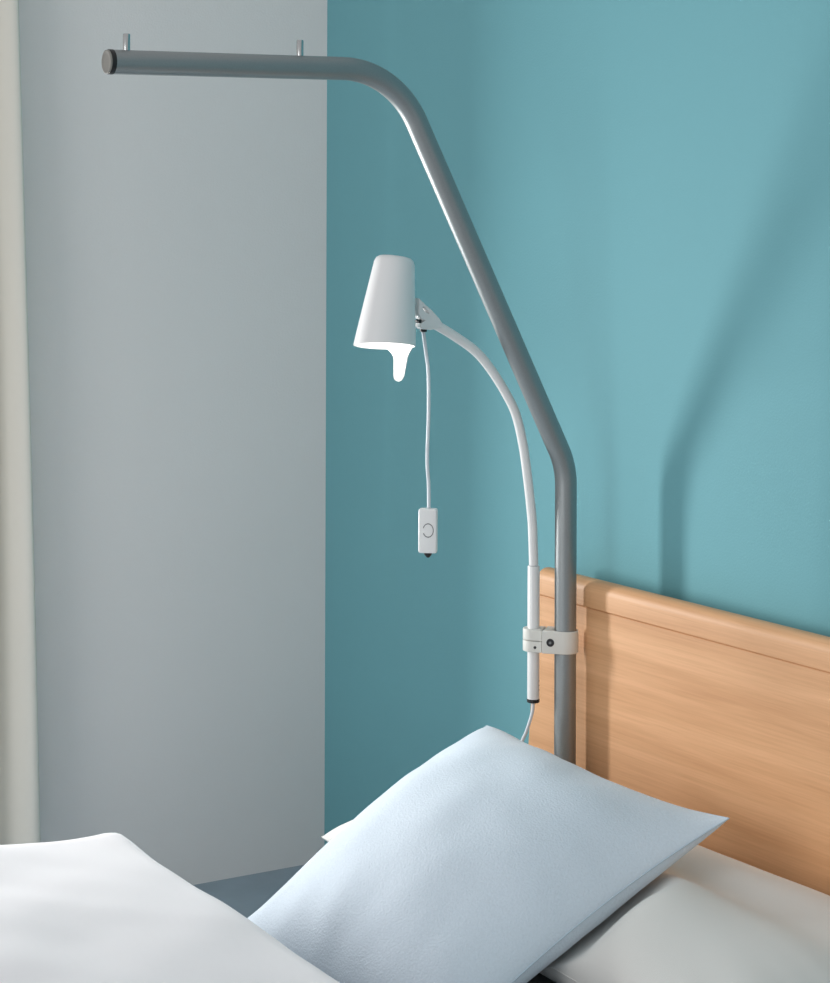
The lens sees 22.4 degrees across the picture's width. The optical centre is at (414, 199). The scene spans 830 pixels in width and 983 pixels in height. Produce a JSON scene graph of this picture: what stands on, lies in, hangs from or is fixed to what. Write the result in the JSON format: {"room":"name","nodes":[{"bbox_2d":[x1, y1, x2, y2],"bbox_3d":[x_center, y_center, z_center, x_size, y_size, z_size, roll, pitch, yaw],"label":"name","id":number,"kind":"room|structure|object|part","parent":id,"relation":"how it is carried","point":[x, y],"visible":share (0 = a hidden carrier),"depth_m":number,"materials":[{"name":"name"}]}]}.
{"room":"hospital room","nodes":[
{"label":"hospital room","id":0,"kind":"room"},
{"bbox_2d":[19,0,326,884],"bbox_3d":[-2.013,0.093,3.400,4.200,2.600,0.120,0,0,-31],"label":"wall","id":1,"kind":"structure","parent":0,"point":[175,226],"depth_m":4.26,"materials":[{"name":"grey paint"}]},
{"bbox_2d":[0,0,40,844],"bbox_3d":[-0.802,0.163,3.994,0.181,2.230,0.064,0,0,-31],"label":"curtain","id":2,"kind":"object","parent":1,"relation":"hanging from","point":[19,740],"visible":0.9,"depth_m":4.00,"materials":[{"name":"beige fabric"}]},
{"bbox_2d":[193,865,303,917],"bbox_3d":[-0.953,1.427,1.765,4.320,0.060,4.020,0,0,-31],"label":"floor","id":3,"kind":"structure","parent":0,"point":[246,894],"depth_m":4.26,"materials":[{"name":"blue stone"}]},
{"bbox_2d":[529,567,829,895],"bbox_3d":[-0.408,1.016,2.663,2.182,0.766,1.109,0,0,-31],"label":"headboard","id":4,"kind":"object","parent":3,"relation":"on","point":[689,705],"visible":0.48,"depth_m":3.24,"materials":[{"name":"brown wood"}]},
{"bbox_2d":[102,33,576,764],"bbox_3d":[-0.094,0.498,3.287,0.845,1.489,0.037,0,0,-31],"label":"pole","id":5,"kind":"object","parent":4,"relation":"attached to","point":[126,61],"visible":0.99,"depth_m":3.38,"materials":[{"name":"grey metal"}]},
{"bbox_2d":[353,255,578,741],"bbox_3d":[0.081,0.734,3.434,0.401,1.292,0.099,0,0,-29],"label":"reading lamp","id":6,"kind":"object","parent":5,"relation":"attached to","point":[390,309],"visible":0.95,"depth_m":3.40,"materials":[{"name":"white metal"}]},
{"bbox_3d":[-0.045,0.165,3.363,0.108,0.156,0.099,0,0,-31],"label":"lamp shade","id":7,"kind":"part","parent":6,"relation":"part of","materials":[{"name":"white paint"}]},
{"bbox_2d":[418,332,437,557],"bbox_3d":[0.022,0.397,3.403,0.033,0.367,0.031,0,0,-31],"label":"switch","id":8,"kind":"object","parent":6,"relation":"attached to","point":[428,517],"depth_m":3.40,"materials":[{"name":"white plastic"}]},
{"bbox_2d":[527,973,555,982],"bbox_3d":[-0.413,1.163,2.576,1.985,0.158,0.895,0,0,-31],"label":"mattress","id":9,"kind":"object","parent":4,"relation":"on","point":[539,978],"visible":0.02,"depth_m":2.92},
{"bbox_2d":[0,833,339,982],"bbox_3d":[-0.792,1.081,2.342,1.438,0.380,1.110,0,0,-31],"label":"duvet","id":10,"kind":"object","parent":9,"relation":"on","point":[97,908],"visible":1,"depth_m":2.65,"materials":[{"name":"white fabric"}]},
{"bbox_2d":[247,725,729,982],"bbox_3d":[0.065,0.952,3.041,0.556,0.256,0.590,0,0,-36],"label":"cushion","id":11,"kind":"object","parent":9,"relation":"on","point":[493,857],"visible":0.92,"depth_m":2.90,"materials":[{"name":"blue fabric"}]},
{"bbox_2d":[321,820,829,982],"bbox_3d":[0.287,1.006,3.078,0.463,0.153,1.047,0,0,-31],"label":"pillow","id":12,"kind":"object","parent":9,"relation":"on","point":[711,916],"visible":0.35,"depth_m":2.76,"materials":[{"name":"white fabric"}]},
{"bbox_3d":[0.511,0.657,3.188,0.040,0.044,1.054,0,0,-33],"label":"rail","id":13,"kind":"part","parent":4,"relation":"part of","materials":[{"name":"brown wood"}]},
{"bbox_2d":[324,0,829,845],"bbox_3d":[0.846,0.103,2.856,0.120,2.600,4.020,0,0,-31],"label":"wall","id":14,"kind":"structure","parent":0,"point":[643,186],"depth_m":3.67,"materials":[{"name":"teal paint"}]}
]}

